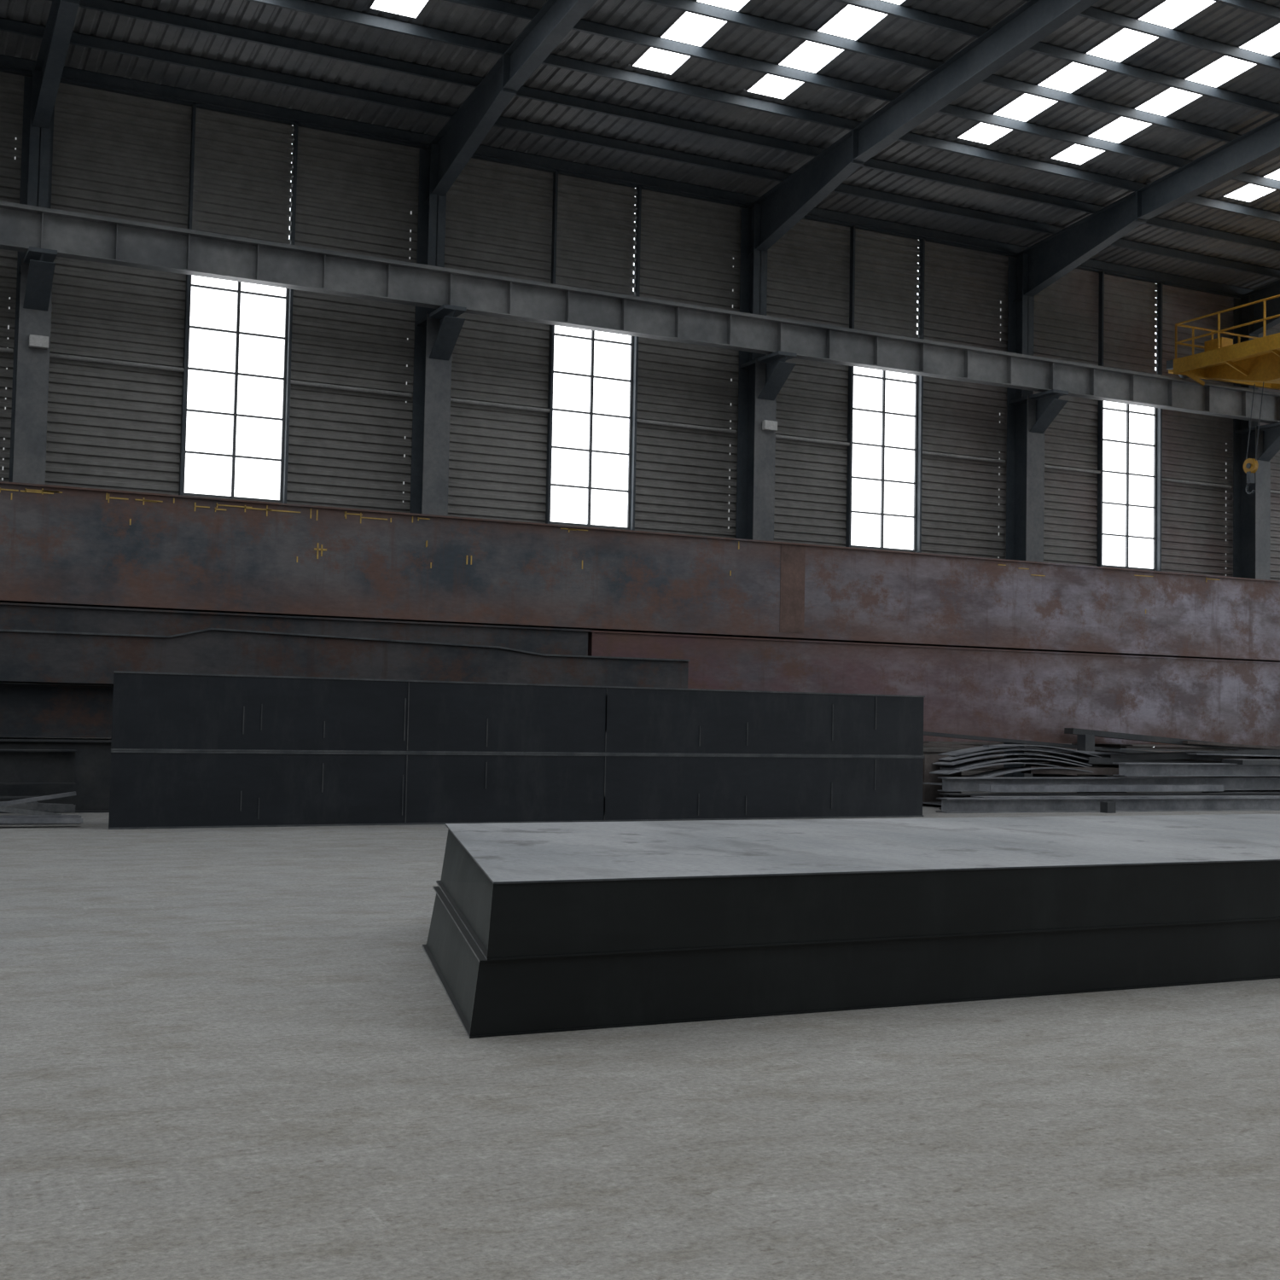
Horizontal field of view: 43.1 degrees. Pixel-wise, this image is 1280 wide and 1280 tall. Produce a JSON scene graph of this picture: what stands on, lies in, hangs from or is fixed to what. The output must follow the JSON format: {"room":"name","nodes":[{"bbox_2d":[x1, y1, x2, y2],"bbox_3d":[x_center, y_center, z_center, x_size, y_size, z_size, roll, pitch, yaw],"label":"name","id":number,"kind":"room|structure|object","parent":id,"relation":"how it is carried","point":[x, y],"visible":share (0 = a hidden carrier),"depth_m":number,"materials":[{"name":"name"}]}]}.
{"room":"industrial warehouse","nodes":[
{"label":"industrial warehouse","id":0,"kind":"room"},
{"bbox_2d":[0,791,1279,1279],"bbox_3d":[30.483,3.313,19.639,100.100,0.300,60.600,3,-3,-27],"label":"floor","id":1,"kind":"structure","parent":0,"point":[226,1053],"depth_m":6.67,"materials":[{"name":"concrete"}]},
{"bbox_2d":[0,749,83,825],"bbox_3d":[-11.525,1.887,20.986,8.307,0.940,2.813,3,-3,-27],"label":"scrap","id":2,"kind":"object","parent":1,"relation":"on","point":[17,766],"visible":1,"depth_m":23.42,"materials":[{"name":"grey metal"}]},
{"bbox_2d":[0,737,111,813],"bbox_3d":[-10.889,2.015,24.405,24.500,1.100,1.700,3,-3,-27],"label":"girder","id":3,"kind":"object","parent":1,"relation":"on","point":[91,788],"visible":0.02,"depth_m":24.73,"materials":[{"name":"metal"}]},
{"bbox_2d":[0,683,113,738],"bbox_3d":[-11.451,1.016,24.385,23.400,0.810,1.300,3,-3,-27],"label":"girder","id":4,"kind":"object","parent":3,"relation":"on","point":[26,710],"visible":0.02,"depth_m":24.98,"materials":[{"name":"metal"}]},
{"bbox_2d":[0,602,591,686],"bbox_3d":[-12.164,-0.027,24.851,24.460,1.230,1.500,3,-3,-27],"label":"girder","id":5,"kind":"object","parent":4,"relation":"on","point":[13,616],"visible":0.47,"depth_m":27.10,"materials":[{"name":"metal"}]},
{"bbox_2d":[0,628,689,688],"bbox_3d":[-10.472,0.132,24.295,25.000,0.927,0.900,3,-3,-27],"label":"girder","id":6,"kind":"object","parent":4,"relation":"on","point":[26,655],"visible":0.82,"depth_m":26.32,"materials":[{"name":"metal"}]},
{"bbox_2d":[108,750,924,829],"bbox_3d":[-1.264,2.287,25.381,13.921,1.035,1.389,3,-3,-29],"label":"girder","id":7,"kind":"object","parent":1,"relation":"on","point":[149,789],"visible":0.96,"depth_m":24.05,"materials":[{"name":"black metal"}]},
{"bbox_2d":[110,670,925,756],"bbox_3d":[-1.243,1.241,25.432,13.921,1.050,1.389,3,-3,-29],"label":"girder","id":8,"kind":"object","parent":7,"relation":"on","point":[152,711],"visible":1,"depth_m":24.11,"materials":[{"name":"black metal"}]},
{"bbox_2d":[0,0,1279,777],"bbox_3d":[19.618,-5.853,14.542,74.380,17.080,59.546,3,-3,-27],"label":"frames","id":9,"kind":"object","parent":1,"relation":"on","point":[761,377],"visible":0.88,"depth_m":35.69,"materials":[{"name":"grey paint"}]},
{"bbox_2d":[29,334,48,349],"bbox_3d":[-11.572,-5.741,31.213,0.350,0.220,0.145,3,-3,-27],"label":"electrical box","id":10,"kind":"object","parent":9,"relation":"attached to","point":[37,341],"visible":1,"depth_m":31.15,"materials":[{"name":"grey metal"}]},
{"bbox_2d":[0,200,1279,423],"bbox_3d":[6.913,-7.005,40.060,74.800,0.860,0.400,3,-3,-27],"label":"beam","id":11,"kind":"structure","parent":9,"relation":"on","point":[75,235],"depth_m":35.87,"materials":[{"name":"metal"}]},
{"bbox_2d":[0,0,1279,295],"bbox_3d":[19.531,-12.998,15.348,74.800,3.160,58.610,3,-3,-27],"label":"roof purlins","id":12,"kind":"structure","parent":9,"relation":"on","point":[107,6],"depth_m":34.08,"materials":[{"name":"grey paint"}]},
{"bbox_2d":[762,419,777,431],"bbox_3d":[3.085,-5.093,38.540,0.350,0.220,0.145,3,-3,-27],"label":"electrical box","id":13,"kind":"object","parent":9,"relation":"attached to","point":[766,425],"visible":1,"depth_m":38.47,"materials":[{"name":"grey metal"}]},
{"bbox_3d":[32.408,-8.955,-10.771,74.800,0.860,0.400,3,-3,-27],"label":"beam","id":14,"kind":"structure","parent":9,"relation":"attached to","visible":0},
{"bbox_2d":[1166,294,1279,389],"bbox_3d":[29.211,-8.453,19.453,5.070,1.830,57.400,3,-3,-27],"label":"crane","id":15,"kind":"object","parent":14,"relation":"on","point":[1256,361],"visible":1,"depth_m":42.50,"materials":[{"name":"yellow metal"}]},
{"bbox_2d":[1243,381,1263,494],"bbox_3d":[15.945,-5.240,42.116,0.400,2.950,0.400,3,-3,-27],"label":"hook block","id":16,"kind":"object","parent":15,"relation":"hanging from","point":[1250,465],"visible":1,"depth_m":41.99,"materials":[{"name":"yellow metal"}]},
{"bbox_2d":[421,886,1279,1038],"bbox_3d":[4.926,2.130,12.799,14.590,0.380,3.400,3,-3,-27],"label":"girder","id":17,"kind":"object","parent":1,"relation":"on","point":[542,995],"visible":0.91,"depth_m":9.08,"materials":[{"name":"black metal"}]},
{"bbox_2d":[436,814,1279,960],"bbox_3d":[4.803,1.758,13.161,14.515,0.388,4.170,3,-3,-27],"label":"girder","id":18,"kind":"object","parent":17,"relation":"on","point":[520,890],"visible":1,"depth_m":9.69,"materials":[{"name":"grey metal"}]},
{"bbox_2d":[922,727,1279,813],"bbox_3d":[13.124,2.749,34.629,18.832,1.580,3.500,3,-3,-27],"label":"scrap","id":19,"kind":"object","parent":1,"relation":"on","point":[1248,776],"visible":0.98,"depth_m":32.43,"materials":[{"name":"grey metal"}]},
{"bbox_2d":[1071,743,1132,792],"bbox_3d":[10.304,2.939,36.203,0.350,1.240,1.550,3,-3,-27],"label":"bearer","id":20,"kind":"object","parent":1,"relation":"on","point":[1115,746],"visible":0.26,"depth_m":35.88,"materials":[{"name":"black metal"}]},
{"bbox_3d":[0.920,2.525,31.511,0.350,1.240,1.550,3,-3,-27],"label":"bearer","id":21,"kind":"object","parent":1,"relation":"on","visible":0},
{"bbox_2d":[587,630,1279,746],"bbox_3d":[12.823,1.443,37.451,31.500,1.950,1.480,3,-3,-27],"label":"girder","id":22,"kind":"object","parent":21,"relation":"on","point":[1006,694],"visible":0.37,"depth_m":34.16,"materials":[{"name":"red metal"}]},
{"bbox_2d":[0,481,1279,662],"bbox_3d":[1.895,-0.982,32.107,56.000,1.860,1.600,3,-3,-27],"label":"girder","id":23,"kind":"object","parent":22,"relation":"on","point":[73,546],"visible":0.96,"depth_m":29.79,"materials":[{"name":"metal"}]},
{"bbox_2d":[0,487,1219,613],"bbox_3d":[1.539,-1.454,31.101,26.099,0.930,0.009,3,-3,-27],"label":"chalk marks","id":24,"kind":"object","parent":23,"relation":"attached to","point":[42,491],"visible":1,"depth_m":27.26,"materials":[{"name":"paint"}]},
{"bbox_2d":[0,71,1279,777],"bbox_3d":[6.160,-3.463,41.254,74.800,14.350,0.050,3,-3,-27],"label":"wall","id":25,"kind":"structure","parent":0,"point":[116,155],"depth_m":36.94,"materials":[{"name":"grey metal"}]},
{"bbox_2d":[182,274,289,501],"bbox_3d":[-8.466,-5.583,34.005,2.110,5.260,0.080,3,-3,-27],"label":"window","id":26,"kind":"structure","parent":25,"relation":"in","point":[237,343],"depth_m":34.00,"materials":[{"name":"white glass"}]},
{"bbox_2d":[550,325,634,529],"bbox_3d":[-1.137,-5.260,37.668,2.110,5.260,0.080,3,-3,-27],"label":"window","id":27,"kind":"structure","parent":25,"relation":"in","point":[592,422],"depth_m":37.67,"materials":[{"name":"white glass"}]},
{"bbox_2d":[1,137,1226,575],"bbox_3d":[5.864,-5.359,41.143,73.822,7.675,0.008,3,-3,-27],"label":"joint","id":28,"kind":"object","parent":25,"relation":"attached to","point":[15,137],"visible":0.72,"depth_m":39.19,"materials":[{"name":"white metal"}]},
{"bbox_2d":[851,366,918,551],"bbox_3d":[6.192,-4.936,41.332,2.110,5.260,0.080,3,-3,-27],"label":"window","id":29,"kind":"structure","parent":25,"relation":"in","point":[884,485],"depth_m":41.35,"materials":[{"name":"white glass"}]},
{"bbox_2d":[1102,401,1157,570],"bbox_3d":[13.521,-4.612,44.995,2.110,5.260,0.080,3,-3,-27],"label":"window","id":30,"kind":"structure","parent":25,"relation":"in","point":[1130,431],"depth_m":45.03,"materials":[{"name":"white glass"}]},
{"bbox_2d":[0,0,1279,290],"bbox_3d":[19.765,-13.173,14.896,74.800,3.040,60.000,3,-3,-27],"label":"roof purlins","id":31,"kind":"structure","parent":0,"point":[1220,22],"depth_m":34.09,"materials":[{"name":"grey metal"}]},
{"bbox_2d":[370,0,1279,202],"bbox_3d":[20.251,-13.346,14.654,69.200,2.560,51.120,3,-3,-27],"label":"skylights","id":32,"kind":"object","parent":31,"relation":"attached to","point":[852,22],"visible":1,"depth_m":32.98,"materials":[{"name":"white glass"}]},
{"bbox_2d":[0,66,1279,571],"bbox_3d":[6.227,-4.495,41.212,74.800,12.090,0.145,3,-3,-27],"label":"framing","id":33,"kind":"structure","parent":0,"point":[852,231],"depth_m":38.10,"materials":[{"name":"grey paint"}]}
]}

